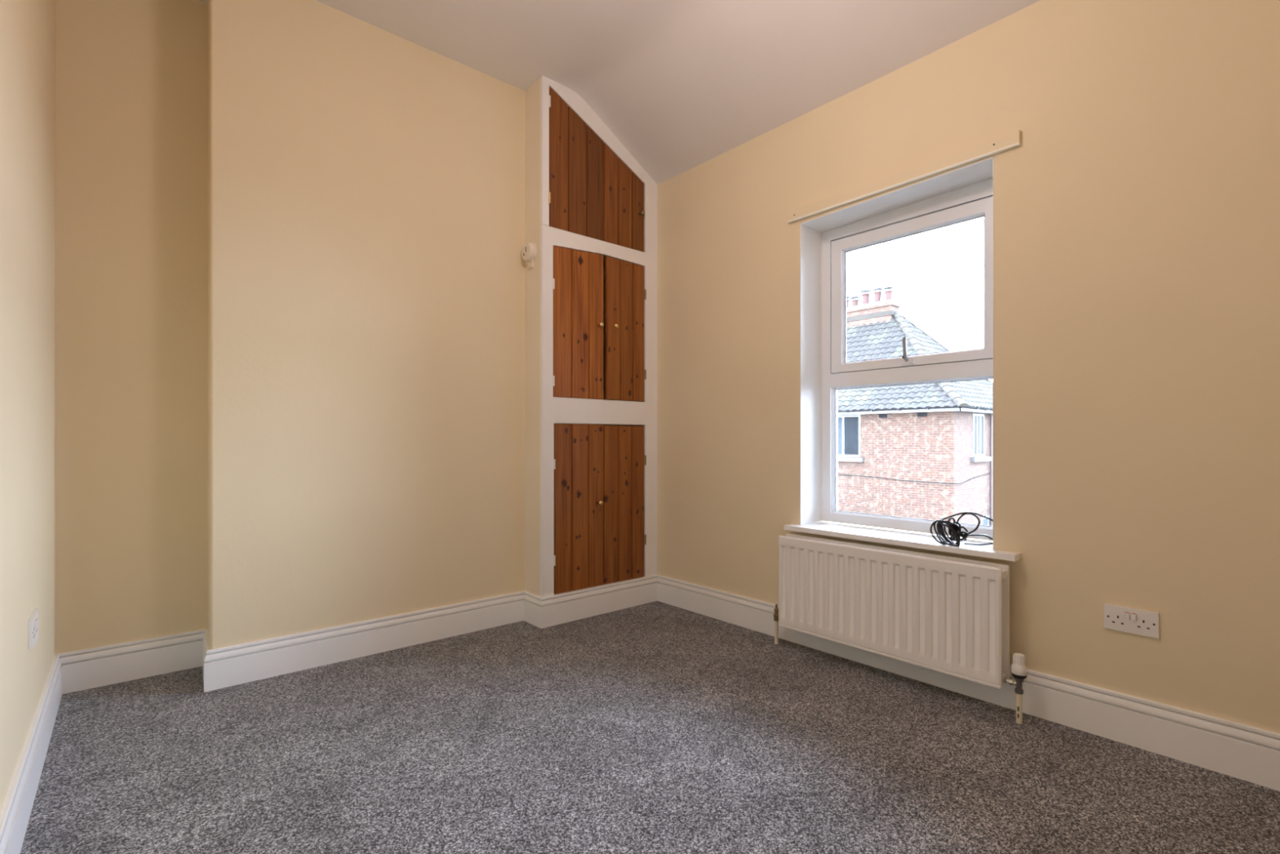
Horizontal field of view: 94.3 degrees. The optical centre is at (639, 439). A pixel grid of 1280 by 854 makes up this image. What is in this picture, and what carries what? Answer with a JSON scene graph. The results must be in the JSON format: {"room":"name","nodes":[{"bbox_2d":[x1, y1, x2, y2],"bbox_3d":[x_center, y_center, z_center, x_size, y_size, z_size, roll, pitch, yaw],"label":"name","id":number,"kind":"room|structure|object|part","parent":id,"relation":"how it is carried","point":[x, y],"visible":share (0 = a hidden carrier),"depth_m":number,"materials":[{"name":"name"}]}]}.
{"room":"empty bedroom","nodes":[
{"label":"empty bedroom","id":0,"kind":"room"},
{"bbox_2d":[0,0,55,813],"bbox_3d":[-1.081,-0.550,0.828,0.120,3.100,4.105,0,0,-41],"label":"wall","id":1,"kind":"structure","parent":0,"point":[27,27],"depth_m":1.62,"materials":[{"name":"beige paint"}]},
{"bbox_2d":[0,653,62,853],"bbox_3d":[-1.022,0.921,0.866,0.020,0.158,3.885,0,0,-41],"label":"baseboard","id":2,"kind":"structure","parent":1,"relation":"attached to","point":[15,812],"depth_m":1.60,"materials":[{"name":"white paint"}]},
{"bbox_2d":[28,608,38,649],"bbox_3d":[-1.794,0.560,1.759,0.014,0.088,0.140,0,0,-41],"label":"wall socket","id":3,"kind":"object","parent":1,"relation":"attached to","point":[33,619],"visible":1,"depth_m":1.73,"materials":[{"name":"white plastic"}]},
{"bbox_2d":[55,0,208,653],"bbox_3d":[-2.140,-0.550,2.545,0.515,3.100,0.120,0,0,-41],"label":"wall","id":4,"kind":"structure","parent":0,"point":[131,76],"depth_m":2.48,"materials":[{"name":"beige paint"}]},
{"bbox_2d":[57,628,205,693],"bbox_3d":[-2.106,0.921,2.482,0.485,0.158,0.020,0,0,-41],"label":"baseboard","id":5,"kind":"structure","parent":4,"relation":"attached to","point":[112,664],"depth_m":2.46,"materials":[{"name":"white paint"}]},
{"bbox_2d":[208,0,638,649],"bbox_3d":[-0.998,-0.550,3.303,2.304,3.100,0.460,0,0,-41],"label":"wall","id":6,"kind":"structure","parent":0,"point":[366,181],"depth_m":2.73,"materials":[{"name":"beige paint"}]},
{"bbox_2d":[202,627,209,686],"bbox_3d":[-1.826,0.921,2.498,0.020,0.158,0.362,0,0,-37],"label":"baseboard","id":7,"kind":"structure","parent":6,"relation":"attached to","point":[206,645],"depth_m":2.48,"materials":[{"name":"white paint"}]},
{"bbox_2d":[204,590,524,692],"bbox_3d":[-1.183,0.921,2.827,1.446,0.158,0.020,0,0,-41],"label":"baseboard","id":8,"kind":"structure","parent":6,"relation":"attached to","point":[239,664],"depth_m":2.70,"materials":[{"name":"white paint"}]},
{"bbox_2d":[521,242,536,268],"bbox_3d":[-0.609,-1.008,3.240,0.038,0.140,0.108,0,0,-41],"label":"fire alarm","id":9,"kind":"object","parent":6,"relation":"attached to","point":[529,249],"visible":1,"depth_m":3.22,"materials":[{"name":"plastic"}]},
{"bbox_3d":[-0.599,-1.024,3.248,0.011,0.108,0.108,0,0,-41],"label":"plate","id":10,"kind":"part","parent":9,"relation":"part of","materials":[{"name":"plastic"}]},
{"bbox_2d":[197,0,1040,185],"bbox_3d":[0.009,-1.809,1.752,2.940,0.582,4.085,0,0,-41],"label":"ceiling","id":11,"kind":"structure","parent":0,"point":[682,85],"depth_m":2.78,"materials":[{"name":"white paint"}]},
{"bbox_2d":[20,600,1279,853],"bbox_3d":[0.002,1.060,1.746,2.920,0.120,4.085,0,0,-41],"label":"floor","id":12,"kind":"structure","parent":0,"point":[656,726],"depth_m":1.83,"materials":[{"name":"grey carpet"}]},
{"bbox_2d":[523,75,657,628],"bbox_3d":[-0.265,-0.472,3.490,0.850,2.945,0.212,0,0,-41],"label":"tall cabinet","id":13,"kind":"object","parent":12,"relation":"on","point":[591,490],"depth_m":3.35,"materials":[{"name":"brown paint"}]},
{"bbox_3d":[-0.574,-0.470,3.244,0.020,2.940,0.182,0,0,-41],"label":"panel","id":14,"kind":"part","parent":13,"relation":"part of","materials":[{"name":"white paint"}]},
{"bbox_3d":[-0.227,0.363,3.402,0.030,0.030,0.030,0,0,-41],"label":"knob","id":15,"kind":"part","parent":13,"relation":"part of","materials":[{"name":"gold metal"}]},
{"bbox_3d":[-0.223,-0.659,3.406,0.030,0.030,0.030,0,0,-41],"label":"knob","id":16,"kind":"part","parent":13,"relation":"part of","materials":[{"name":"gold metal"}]},
{"bbox_3d":[-0.141,-0.663,3.477,0.030,0.030,0.030,0,0,-41],"label":"knob","id":17,"kind":"part","parent":13,"relation":"part of","materials":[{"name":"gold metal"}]},
{"bbox_3d":[0.015,-1.377,3.610,0.027,0.027,0.030,0,0,-41],"label":"knob","id":18,"kind":"part","parent":13,"relation":"part of","materials":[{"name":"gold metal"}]},
{"bbox_2d":[773,533,1027,724],"bbox_3d":[1.035,0.730,2.521,0.141,0.540,1.091,0,0,-41],"label":"radiator","id":19,"kind":"object","parent":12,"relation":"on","point":[950,615],"visible":1,"depth_m":2.38,"materials":[{"name":"metal"}]},
{"bbox_3d":[1.032,0.675,2.534,0.014,0.430,0.966,0,0,-41],"label":"panel","id":20,"kind":"part","parent":19,"relation":"part of","materials":[{"name":"metal"}]},
{"bbox_2d":[638,0,1279,733],"bbox_3d":[1.147,-0.325,2.731,0.300,2.850,3.885,0,0,-41],"label":"wall","id":21,"kind":"structure","parent":0,"point":[1137,206],"depth_m":2.04,"materials":[{"name":"beige paint"}]},
{"bbox_2d":[783,156,1021,561],"bbox_3d":[1.151,-0.319,2.632,0.313,1.522,1.000,0,0,-41],"label":"window","id":22,"kind":"structure","parent":21,"relation":"in","point":[965,193],"depth_m":2.82,"materials":[{"name":"white paint"}]},
{"bbox_3d":[1.127,0.431,2.612,0.252,0.022,1.000,0,0,-41],"label":"sill","id":23,"kind":"part","parent":22,"relation":"part of","materials":[{"name":"white paint"}]},
{"bbox_3d":[1.197,-0.405,2.675,0.032,0.110,0.020,0,0,-41],"label":"handle lever","id":24,"kind":"part","parent":22,"relation":"part of","materials":[{"name":"white plastic"}]},
{"bbox_3d":[1.230,-0.331,2.730,0.065,1.493,0.853,0,0,-41],"label":"frame","id":25,"kind":"part","parent":22,"relation":"part of","materials":[{"name":"white plastic"}]},
{"bbox_3d":[1.209,-0.355,2.683,0.012,0.024,0.056,0,0,-41],"label":"handle","id":26,"kind":"part","parent":22,"relation":"part of","materials":[{"name":"white plastic"}]},
{"bbox_3d":[1.227,-0.663,2.709,0.046,0.660,0.761,0,0,-41],"label":"sash frame","id":27,"kind":"part","parent":22,"relation":"part of","materials":[{"name":"white plastic"}]},
{"bbox_2d":[929,511,992,546],"bbox_3d":[1.282,0.354,2.334,0.250,0.136,0.086,0,0,21],"label":"cable","id":28,"kind":"object","parent":22,"relation":"on","point":[955,531],"visible":0.98,"depth_m":2.34,"materials":[{"name":"black plastic"}]},
{"bbox_2d":[787,129,1021,223],"bbox_3d":[1.071,-1.109,2.574,0.018,0.063,1.014,0,0,-41],"label":"batten","id":29,"kind":"object","parent":21,"relation":"attached to","point":[1011,140],"visible":1,"depth_m":2.48,"materials":[{"name":"beige wood"}]},
{"bbox_2d":[657,573,1279,791],"bbox_3d":[1.196,0.921,2.427,0.020,0.158,3.360,0,0,-41],"label":"baseboard","id":30,"kind":"structure","parent":21,"relation":"attached to","point":[1242,751],"depth_m":2.02,"materials":[{"name":"white paint"}]},
{"bbox_2d":[1103,603,1159,638],"bbox_3d":[1.611,0.595,1.949,0.014,0.080,0.140,0,0,-41],"label":"wall socket","id":31,"kind":"object","parent":21,"relation":"attached to","point":[1142,622],"visible":1,"depth_m":1.95,"materials":[{"name":"white plastic"}]},
{"bbox_2d":[1124,612,1129,619],"bbox_3d":[1.603,0.581,1.953,0.005,0.020,0.012,0,0,-41],"label":"rocker switch","id":32,"kind":"object","parent":31,"relation":"attached to","point":[1126,614],"depth_m":1.95,"materials":[{"name":"white plastic"}]},
{"bbox_2d":[1131,613,1136,620],"bbox_3d":[1.614,0.581,1.940,0.005,0.020,0.012,0,0,-41],"label":"rocker switch","id":33,"kind":"object","parent":31,"relation":"attached to","point":[1133,615],"depth_m":1.94,"materials":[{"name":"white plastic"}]},
{"label":"outside","id":34,"kind":"structure","parent":0,"visible":0},
{"bbox_3d":[17.284,4.100,28.057,57.200,0.200,100.000,0,0,-41],"label":"ground","id":35,"kind":"structure","parent":34,"visible":0},
{"bbox_2d":[837,265,992,525],"bbox_3d":[9.635,-1.000,20.152,12.494,10.000,23.014,0,0,-14],"label":"house","id":36,"kind":"structure","parent":35,"relation":"on","point":[922,451],"depth_m":19.50,"materials":[{"name":"brick"}]},
{"bbox_3d":[6.900,-0.122,21.025,0.004,1.319,0.607,0,0,-41],"label":"pane","id":37,"kind":"part","parent":36,"relation":"part of","materials":[{"name":"glass"}]},
{"bbox_2d":[846,296,850,306],"bbox_3d":[8.487,-5.620,24.480,0.359,0.560,0.359,0,0,-41],"label":"chimney pot","id":38,"kind":"object","parent":36,"relation":"on","point":[847,297],"depth_m":24.38,"materials":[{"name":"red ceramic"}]},
{"bbox_3d":[7.330,-0.122,20.526,0.004,1.319,0.584,0,0,-41],"label":"pane","id":39,"kind":"part","parent":36,"relation":"part of","materials":[{"name":"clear glass"}]},
{"bbox_2d":[850,296,860,306],"bbox_3d":[8.761,-5.585,24.162,0.388,0.490,0.388,0,0,-41],"label":"chimney pot","id":40,"kind":"object","parent":36,"relation":"on","point":[855,302],"depth_m":24.07,"materials":[{"name":"pink ceramic"}]},
{"bbox_2d":[860,289,871,304],"bbox_3d":[9.061,-5.670,23.813,0.418,0.660,0.418,0,0,-41],"label":"chimney pot","id":41,"kind":"object","parent":36,"relation":"on","point":[865,296],"depth_m":23.71,"materials":[{"name":"pink ceramic"}]},
{"bbox_2d":[872,287,883,302],"bbox_3d":[9.387,-5.660,23.434,0.388,0.640,0.388,0,0,-41],"label":"chimney pot","id":42,"kind":"object","parent":36,"relation":"on","point":[877,294],"depth_m":23.33,"materials":[{"name":"pink ceramic"}]},
{"bbox_2d":[879,413,887,417],"bbox_3d":[8.062,-0.782,19.682,0.022,0.135,0.280,0,0,-41],"label":"air vent","id":43,"kind":"object","parent":36,"relation":"attached to","point":[881,415],"depth_m":19.66,"materials":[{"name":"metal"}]},
{"bbox_2d":[883,286,893,299],"bbox_3d":[9.674,-5.640,23.100,0.374,0.600,0.374,0,0,-41],"label":"chimney pot","id":44,"kind":"object","parent":36,"relation":"on","point":[888,293],"depth_m":23.00,"materials":[{"name":"pink ceramic"}]},
{"bbox_2d":[917,412,927,417],"bbox_3d":[8.896,-0.782,18.712,0.022,0.135,0.300,0,0,-41],"label":"air vent","id":45,"kind":"object","parent":36,"relation":"attached to","point":[919,414],"depth_m":18.70,"materials":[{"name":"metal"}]},
{"bbox_3d":[10.742,-0.140,19.052,0.257,1.254,0.004,0,0,-41],"label":"pane","id":46,"kind":"part","parent":36,"relation":"part of","materials":[{"name":"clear glass"}]},
{"bbox_3d":[10.954,-0.140,19.234,0.177,1.254,0.004,0,0,-41],"label":"pane","id":47,"kind":"part","parent":36,"relation":"part of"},
{"bbox_3d":[11.182,-0.140,19.430,0.297,1.254,0.004,0,0,-41],"label":"pane","id":48,"kind":"part","parent":36,"relation":"part of","materials":[{"name":"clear glass"}]},
{"bbox_3d":[11.371,2.850,19.593,0.537,0.474,0.004,0,0,-41],"label":"pane","id":49,"kind":"part","parent":36,"relation":"part of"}
]}

